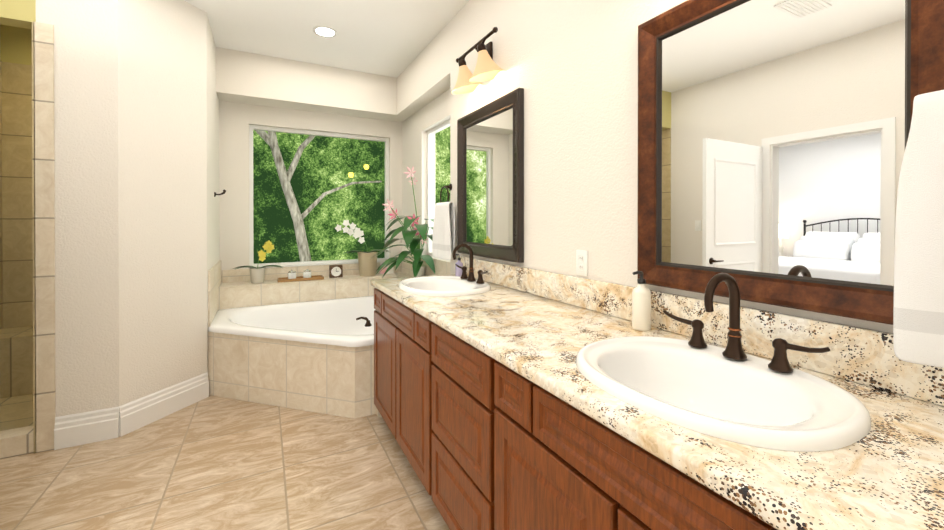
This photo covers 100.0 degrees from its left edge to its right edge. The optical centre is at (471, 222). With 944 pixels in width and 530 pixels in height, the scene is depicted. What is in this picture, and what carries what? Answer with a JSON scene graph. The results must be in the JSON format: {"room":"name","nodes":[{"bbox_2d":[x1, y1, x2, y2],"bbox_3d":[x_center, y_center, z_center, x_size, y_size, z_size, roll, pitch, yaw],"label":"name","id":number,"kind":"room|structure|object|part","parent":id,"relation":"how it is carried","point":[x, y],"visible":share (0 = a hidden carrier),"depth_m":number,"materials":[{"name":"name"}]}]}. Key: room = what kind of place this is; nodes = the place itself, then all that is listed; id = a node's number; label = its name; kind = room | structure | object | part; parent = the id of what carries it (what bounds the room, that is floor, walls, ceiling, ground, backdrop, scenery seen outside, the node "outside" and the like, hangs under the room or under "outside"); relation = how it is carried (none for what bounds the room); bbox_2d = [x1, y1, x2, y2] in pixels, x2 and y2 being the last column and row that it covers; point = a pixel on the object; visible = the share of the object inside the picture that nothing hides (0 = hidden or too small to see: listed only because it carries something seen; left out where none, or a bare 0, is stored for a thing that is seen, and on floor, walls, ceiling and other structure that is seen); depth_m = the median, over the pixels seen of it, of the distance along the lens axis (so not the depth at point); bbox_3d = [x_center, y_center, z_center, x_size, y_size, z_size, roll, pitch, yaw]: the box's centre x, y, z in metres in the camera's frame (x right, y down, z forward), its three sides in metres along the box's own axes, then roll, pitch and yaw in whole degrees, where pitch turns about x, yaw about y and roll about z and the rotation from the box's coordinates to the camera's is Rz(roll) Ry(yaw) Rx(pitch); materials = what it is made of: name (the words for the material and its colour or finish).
{"room":"bathroom","nodes":[
{"label":"bathroom","id":0,"kind":"room"},
{"bbox_2d":[0,0,35,28],"bbox_3d":[-2.787,-1.336,2.122,0.690,0.430,0.120,0,0,-28],"label":"wall","id":1,"kind":"structure","parent":0,"point":[19,13],"depth_m":2.21,"materials":[{"name":"yellow paint"}]},
{"bbox_2d":[36,0,219,416],"bbox_3d":[-2.431,-0.130,3.008,0.760,2.850,1.350,0,0,-28],"label":"wall","id":2,"kind":"structure","parent":0,"point":[137,186],"depth_m":2.47,"materials":[{"name":"white paint"}]},
{"bbox_2d":[54,407,118,449],"bbox_3d":[-2.258,1.208,2.329,0.280,0.180,0.018,0,0,-28],"label":"baseboard","id":3,"kind":"structure","parent":2,"relation":"attached to","point":[72,430],"depth_m":2.32,"materials":[{"name":"white wood"}]},
{"bbox_2d":[119,372,208,436],"bbox_3d":[-2.046,1.206,2.671,0.018,0.180,0.571,0,0,17],"label":"baseboard","id":4,"kind":"structure","parent":2,"relation":"attached to","point":[144,411],"depth_m":2.62,"materials":[{"name":"white wood"}]},
{"bbox_2d":[214,190,225,196],"bbox_3d":[-2.162,-0.247,3.403,0.083,0.065,0.107,0,0,-28],"label":"hook","id":5,"kind":"object","parent":2,"relation":"attached to","point":[222,193],"visible":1,"depth_m":3.38,"materials":[{"name":"brown metal"}]},
{"bbox_2d":[0,395,449,529],"bbox_3d":[-0.824,1.352,1.232,3.570,0.100,6.600,0,0,-28],"label":"floor","id":6,"kind":"structure","parent":0,"point":[210,462],"depth_m":2.01,"materials":[{"name":"tile"}]},
{"bbox_2d":[0,21,55,458],"bbox_3d":[-2.800,-0.128,2.807,1.298,2.848,1.361,0,0,-28],"label":"shower","id":7,"kind":"object","parent":6,"relation":"on","point":[27,297],"visible":0.35,"depth_m":2.86,"materials":[{"name":"tile"}]},
{"bbox_2d":[208,251,449,418],"bbox_3d":[-1.195,0.819,3.410,1.796,0.948,1.915,0,0,-28],"label":"tub","id":8,"kind":"object","parent":6,"relation":"on","point":[304,345],"visible":0.67,"depth_m":2.92,"materials":[{"name":"beige tile"}]},
{"bbox_2d":[233,241,281,283],"bbox_3d":[-2.038,0.377,3.777,0.459,0.406,0.177,0,0,-28],"label":"orchid","id":9,"kind":"object","parent":8,"relation":"on","point":[257,274],"visible":1,"depth_m":3.78,"materials":[{"name":"beige ceramic"}]},
{"bbox_3d":[-2.051,0.509,3.792,0.140,0.140,0.140,0,0,-28],"label":"pot","id":10,"kind":"part","parent":9,"relation":"part of","materials":[{"name":"beige ceramic"}]},
{"bbox_2d":[277,269,323,282],"bbox_3d":[-1.710,0.524,3.960,0.420,0.108,0.150,0,0,-28],"label":"tray","id":11,"kind":"object","parent":8,"relation":"on","point":[306,276],"visible":1,"depth_m":3.92,"materials":[{"name":"brown wood"}]},
{"bbox_2d":[288,273,295,278],"bbox_3d":[-1.781,0.534,3.923,0.076,0.070,0.076,0,0,-28],"label":"jar","id":12,"kind":"object","parent":11,"relation":"on","point":[290,275],"depth_m":3.89,"materials":[{"name":"white glass"}]},
{"bbox_2d":[303,272,310,277],"bbox_3d":[-1.657,0.534,3.988,0.076,0.070,0.076,0,0,-28],"label":"jar","id":13,"kind":"object","parent":11,"relation":"on","point":[305,274],"depth_m":3.96,"materials":[{"name":"white glass"}]},
{"bbox_2d":[329,265,342,277],"bbox_3d":[-1.422,0.513,4.143,0.130,0.129,0.042,0,0,-28],"label":"desk clock","id":14,"kind":"object","parent":8,"relation":"on","point":[335,271],"visible":0.98,"depth_m":4.12,"materials":[{"name":"brown wood"}]},
{"bbox_3d":[-0.818,0.726,2.964,0.085,0.038,0.085,0,0,-28],"label":"filler spout","id":15,"kind":"part","parent":8,"relation":"part of","materials":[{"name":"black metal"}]},
{"bbox_2d":[335,220,390,275],"bbox_3d":[-1.156,0.276,4.284,0.622,0.602,0.216,0,0,-28],"label":"orchid","id":16,"kind":"object","parent":8,"relation":"on","point":[367,261],"visible":0.98,"depth_m":4.22,"materials":[{"name":"ceramic"}]},
{"bbox_3d":[-1.131,0.452,4.298,0.216,0.250,0.216,0,0,-28],"label":"pot","id":17,"kind":"part","parent":16,"relation":"part of","materials":[{"name":"ceramic"}]},
{"bbox_2d":[380,259,393,273],"bbox_3d":[-0.957,0.497,4.452,0.150,0.157,0.037,0,0,-8],"label":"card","id":18,"kind":"object","parent":8,"relation":"on","point":[391,270],"visible":0.57,"depth_m":4.45,"materials":[{"name":"paper"}]},
{"bbox_2d":[373,167,434,277],"bbox_3d":[-0.681,0.020,3.790,0.603,1.119,0.952,0,0,-28],"label":"plant","id":19,"kind":"object","parent":8,"relation":"on","point":[415,250],"visible":0.94,"depth_m":3.67,"materials":[{"name":"green plant"}]},
{"bbox_3d":[-0.549,-0.011,3.837,0.102,0.921,0.041,0,0,-28],"label":"stem","id":20,"kind":"part","parent":19,"relation":"part of","materials":[{"name":"green"}]},
{"bbox_3d":[-0.516,0.504,3.875,0.125,0.150,0.125,0,0,-28],"label":"pot","id":21,"kind":"part","parent":19,"relation":"part of","materials":[{"name":"white ceramic"}]},
{"bbox_2d":[371,243,943,529],"bbox_3d":[0.337,0.716,1.393,0.656,1.169,3.070,0,0,-28],"label":"bathroom vanity","id":22,"kind":"object","parent":6,"relation":"on","point":[509,397],"visible":1,"depth_m":1.01,"materials":[{"name":"brown wood"}]},
{"bbox_3d":[-0.587,0.496,2.498,0.020,0.133,0.188,0,0,-28],"label":"drawer","id":23,"kind":"part","parent":22,"relation":"part of","materials":[{"name":"brown wood"}]},
{"bbox_3d":[-0.518,0.879,2.370,0.020,0.607,0.482,0,0,-28],"label":"door","id":24,"kind":"part","parent":22,"relation":"part of","materials":[{"name":"brown wood"}]},
{"bbox_3d":[-0.289,0.881,1.932,0.020,0.607,0.482,0,0,-28],"label":"door","id":25,"kind":"part","parent":22,"relation":"part of","materials":[{"name":"brown wood"}]},
{"bbox_3d":[-0.220,0.498,1.801,0.020,0.133,0.188,0,0,-28],"label":"drawer","id":26,"kind":"part","parent":22,"relation":"part of","materials":[{"name":"brown wood"}]},
{"bbox_2d":[399,276,489,296],"bbox_3d":[-0.165,0.445,2.308,0.490,0.186,0.590,0,0,-28],"label":"sink","id":27,"kind":"object","parent":22,"relation":"in","point":[429,286],"depth_m":2.40,"materials":[{"name":"white ceramic"}]},
{"bbox_2d":[455,254,462,276],"bbox_3d":[-0.091,0.297,2.742,0.058,0.158,0.052,0,0,-28],"label":"soap bottle","id":28,"kind":"object","parent":22,"relation":"on","point":[458,271],"visible":0.9,"depth_m":2.72,"materials":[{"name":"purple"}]},
{"bbox_2d":[455,264,467,278],"bbox_3d":[-0.066,0.314,2.543,0.050,0.084,0.125,0,0,-28],"label":"faucet","id":29,"kind":"object","parent":22,"relation":"on","point":[464,276],"depth_m":2.50,"materials":[{"name":"brown metal"}]},
{"bbox_3d":[-0.050,0.748,1.478,0.020,0.277,0.496,0,0,-28],"label":"drawer","id":30,"kind":"part","parent":22,"relation":"part of","materials":[{"name":"brown wood"}]},
{"bbox_3d":[-0.050,1.043,1.479,0.020,0.287,0.496,0,0,-28],"label":"drawer","id":31,"kind":"part","parent":22,"relation":"part of","materials":[{"name":"brown wood"}]},
{"bbox_3d":[-0.050,0.515,1.477,0.020,0.163,0.496,0,0,-28],"label":"drawer","id":32,"kind":"part","parent":22,"relation":"part of","materials":[{"name":"brown wood"}]},
{"bbox_2d":[453,243,475,280],"bbox_3d":[-0.047,0.242,2.392,0.154,0.229,0.056,0,0,-28],"label":"faucet","id":33,"kind":"object","parent":22,"relation":"on","point":[471,277],"depth_m":2.40,"materials":[{"name":"brown metal"}]},
{"bbox_2d":[476,270,487,283],"bbox_3d":[0.066,0.315,2.291,0.050,0.084,0.125,0,0,-28],"label":"handle","id":34,"kind":"object","parent":22,"relation":"on","point":[480,278],"depth_m":2.31,"materials":[{"name":"brown metal"}]},
{"bbox_3d":[0.120,0.501,1.153,0.020,0.133,0.188,0,0,-28],"label":"drawer","id":35,"kind":"part","parent":22,"relation":"part of","materials":[{"name":"brown wood"}]},
{"bbox_3d":[0.186,0.884,1.028,0.020,0.607,0.472,0,0,-28],"label":"door","id":36,"kind":"part","parent":22,"relation":"part of","materials":[{"name":"brown wood"}]},
{"bbox_3d":[0.411,0.886,0.600,0.020,0.607,0.472,0,0,-28],"label":"door","id":37,"kind":"part","parent":22,"relation":"part of","materials":[{"name":"brown wood"}]},
{"bbox_2d":[632,271,650,330],"bbox_3d":[0.604,0.277,1.412,0.063,0.208,0.062,0,0,-28],"label":"lotion bottle","id":38,"kind":"object","parent":22,"relation":"on","point":[641,306],"visible":1,"depth_m":1.39,"materials":[{"name":"white plastic"}]},
{"bbox_2d":[664,311,706,347],"bbox_3d":[0.643,0.319,1.193,0.050,0.084,0.125,0,0,-28],"label":"handle","id":39,"kind":"object","parent":22,"relation":"on","point":[697,340],"depth_m":1.16,"materials":[{"name":"brown metal"}]},
{"bbox_2d":[576,336,870,451],"bbox_3d":[0.544,0.451,0.958,0.490,0.186,0.590,0,0,-28],"label":"sink","id":40,"kind":"object","parent":22,"relation":"in","point":[720,399],"depth_m":0.94,"materials":[{"name":"white ceramic"}]},
{"bbox_2d":[704,273,746,359],"bbox_3d":[0.662,0.247,1.042,0.154,0.229,0.056,0,0,-28],"label":"faucet","id":41,"kind":"object","parent":22,"relation":"on","point":[734,350],"depth_m":1.05,"materials":[{"name":"brown metal"}]},
{"bbox_2d":[768,338,829,372],"bbox_3d":[0.775,0.320,0.941,0.050,0.084,0.125,0,0,-28],"label":"handle","id":42,"kind":"object","parent":22,"relation":"on","point":[779,363],"depth_m":0.96,"materials":[{"name":"brown metal"}]},
{"bbox_2d":[216,47,396,120],"bbox_3d":[-1.611,-1.359,4.032,1.650,0.400,0.290,0,0,-28],"label":"wall","id":43,"kind":"structure","parent":0,"point":[254,79],"depth_m":3.87,"materials":[{"name":"white paint"}]},
{"bbox_2d":[219,101,401,269],"bbox_3d":[-1.647,-0.552,4.265,2.100,2.015,0.150,0,0,-28],"label":"wall","id":44,"kind":"structure","parent":0,"point":[234,184],"depth_m":3.89,"materials":[{"name":"white paint"}]},
{"bbox_2d":[249,125,388,263],"bbox_3d":[-1.604,-0.275,4.300,1.414,1.390,0.050,0,0,-28],"label":"frame rail","id":45,"kind":"object","parent":44,"relation":"in","point":[251,247],"depth_m":3.99,"materials":[{"name":"white"}]},
{"bbox_3d":[-1.604,-0.953,4.297,1.414,0.035,0.050,0,0,-28],"label":"back window top rail","id":46,"kind":"part","parent":45,"relation":"part of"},
{"bbox_2d":[385,141,388,257],"bbox_3d":[-0.994,-0.259,4.621,0.035,1.355,0.050,0,0,-28],"label":"frame rail","id":47,"kind":"object","parent":44,"relation":"in","point":[386,185],"depth_m":4.60,"materials":[{"name":"white"}]},
{"bbox_2d":[184,0,468,77],"bbox_3d":[-3.050,-1.593,0.051,8.600,0.100,6.600,0,0,-28],"label":"ceiling","id":48,"kind":"structure","parent":0,"point":[392,38],"depth_m":3.19,"materials":[{"name":"white paint"}]},
{"bbox_2d":[313,26,336,37],"bbox_3d":[-1.199,-1.552,3.237,0.190,0.006,0.190,0,0,-28],"label":"recessed light","id":49,"kind":"object","parent":48,"relation":"in","point":[325,31],"visible":1,"depth_m":3.23,"materials":[{"name":"white"}]},
{"bbox_2d":[402,89,449,254],"bbox_3d":[-0.358,-0.609,3.908,0.150,1.900,1.680,0,0,-28],"label":"wall","id":50,"kind":"structure","parent":0,"point":[414,151],"depth_m":4.11,"materials":[{"name":"white paint"}]},
{"bbox_2d":[427,119,449,251],"bbox_3d":[-0.228,-0.310,3.684,0.050,1.235,0.900,0,0,-28],"label":"window","id":51,"kind":"structure","parent":50,"relation":"in","point":[429,182],"depth_m":4.05,"materials":[{"name":"white"}]},
{"bbox_3d":[-0.228,-0.910,3.682,0.050,0.035,0.900,0,0,-28],"label":"side window top trim","id":52,"kind":"part","parent":51,"relation":"part of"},
{"bbox_2d":[390,0,892,332],"bbox_3d":[0.537,-0.126,1.884,0.150,2.850,6.100,0,0,-28],"label":"wall","id":53,"kind":"structure","parent":0,"point":[570,67],"depth_m":1.88,"materials":[{"name":"white paint"}]},
{"bbox_2d":[432,184,454,259],"bbox_3d":[-0.206,-0.009,3.030,0.095,0.575,0.298,0,0,-28],"label":"hanging towel","id":54,"kind":"object","parent":53,"relation":"hanging from","point":[443,243],"visible":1,"depth_m":2.98,"materials":[{"name":"white fabric"}]},
{"bbox_2d":[451,27,505,93],"bbox_3d":[0.033,-0.991,2.497,0.217,0.284,0.526,0,0,-28],"label":"sconce","id":55,"kind":"object","parent":53,"relation":"attached to","point":[487,67],"visible":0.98,"depth_m":2.47,"materials":[{"name":"beige glass"}]},
{"bbox_2d":[458,59,465,66],"bbox_3d":[-0.063,-1.036,2.593,0.052,0.045,0.052,-16,7,-27],"label":"socket","id":56,"kind":"object","parent":55,"relation":"attached to","point":[462,63],"depth_m":2.57,"materials":[{"name":"brown metal"}]},
{"bbox_3d":[-0.044,-0.948,2.604,0.224,0.148,0.224,-16,7,-27],"label":"lamp shade","id":57,"kind":"part","parent":55,"relation":"part of","materials":[{"name":"beige glass"}]},
{"bbox_2d":[477,43,485,51],"bbox_3d":[0.058,-1.036,2.363,0.052,0.045,0.052,-16,7,-27],"label":"socket","id":58,"kind":"object","parent":55,"relation":"attached to","point":[481,47],"depth_m":2.34,"materials":[{"name":"brown metal"}]},
{"bbox_3d":[0.077,-0.947,2.373,0.224,0.148,0.224,-16,7,-27],"label":"lamp shade","id":59,"kind":"part","parent":55,"relation":"part of","materials":[{"name":"beige glass"}]},
{"bbox_3d":[0.097,-1.053,2.530,0.020,0.160,0.110,0,0,-28],"label":"plate","id":60,"kind":"part","parent":55,"relation":"part of","materials":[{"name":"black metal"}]},
{"bbox_2d":[457,88,523,262],"bbox_3d":[0.089,-0.259,2.529,0.038,0.963,0.780,0,0,-28],"label":"mirror","id":61,"kind":"object","parent":53,"relation":"attached to","point":[490,179],"visible":0.98,"depth_m":2.46,"materials":[{"name":"black mirror"}]},
{"label":"glass","id":62,"kind":"part","parent":61,"relation":"part of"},
{"bbox_2d":[576,250,587,275],"bbox_3d":[0.495,0.184,1.790,0.010,0.114,0.070,0,0,-28],"label":"outlet","id":63,"kind":"object","parent":53,"relation":"attached to","point":[584,253],"depth_m":1.78,"materials":[{"name":"white plastic"}]},
{"bbox_3d":[0.493,0.204,1.789,0.006,0.028,0.032,0,0,-28],"label":"electrical outlet receptacle on the wall","id":64,"kind":"part","parent":63,"relation":"part of","materials":[{"name":"white plastic"}]},
{"bbox_3d":[0.493,0.164,1.789,0.006,0.028,0.032,0,0,-28],"label":"electrical outlet receptacle on the wall","id":65,"kind":"part","parent":63,"relation":"part of","materials":[{"name":"white plastic"}]},
{"bbox_2d":[460,256,943,405],"bbox_3d":[0.617,0.316,1.538,0.022,0.130,3.070,0,0,-28],"label":"backsplash","id":66,"kind":"structure","parent":53,"relation":"attached to","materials":[{"name":"stone"}]},
{"bbox_2d":[637,0,943,324],"bbox_3d":[0.814,-0.253,1.148,0.038,0.963,0.780,0,0,-28],"label":"mirror","id":67,"kind":"object","parent":53,"relation":"attached to","point":[773,135],"visible":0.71,"depth_m":1.09,"materials":[{"name":"brown wood"}]},
{"label":"glass","id":68,"kind":"part","parent":67,"relation":"part of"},
{"bbox_2d":[893,90,943,367],"bbox_3d":[1.015,-0.060,0.684,0.115,0.694,0.378,0,0,-28],"label":"hanging towel","id":69,"kind":"object","parent":53,"relation":"hanging from","point":[918,323],"visible":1,"depth_m":0.80,"materials":[{"name":"white fabric"}]},
{"label":"outside","id":70,"kind":"structure","parent":0,"visible":0},
{"label":"ground","id":71,"kind":"structure","parent":70,"visible":0},
{"bbox_2d":[255,130,381,261],"bbox_3d":[-2.702,-0.870,6.758,4.430,4.911,1.832,0,0,-28],"label":"tree","id":72,"kind":"object","parent":71,"relation":"on","point":[284,175],"visible":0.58,"depth_m":6.29,"materials":[{"name":"grey plant"}]},
{"bbox_3d":[-1.647,0.873,4.271,2.100,0.835,0.150,0,0,-28],"label":"wall","id":73,"kind":"structure","parent":0,"visible":0},
{"bbox_2d":[249,258,388,266],"bbox_3d":[-1.604,0.437,4.303,1.414,0.035,0.050,0,0,-28],"label":"frame rail","id":74,"kind":"object","parent":73,"relation":"in","point":[309,262],"depth_m":4.22,"materials":[{"name":"white"}]},
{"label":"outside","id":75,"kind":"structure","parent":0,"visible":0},
{"bbox_2d":[253,127,449,263],"bbox_3d":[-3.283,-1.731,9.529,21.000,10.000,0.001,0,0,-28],"label":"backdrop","id":76,"kind":"structure","parent":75,"point":[325,164],"depth_m":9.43,"materials":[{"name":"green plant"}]}
]}

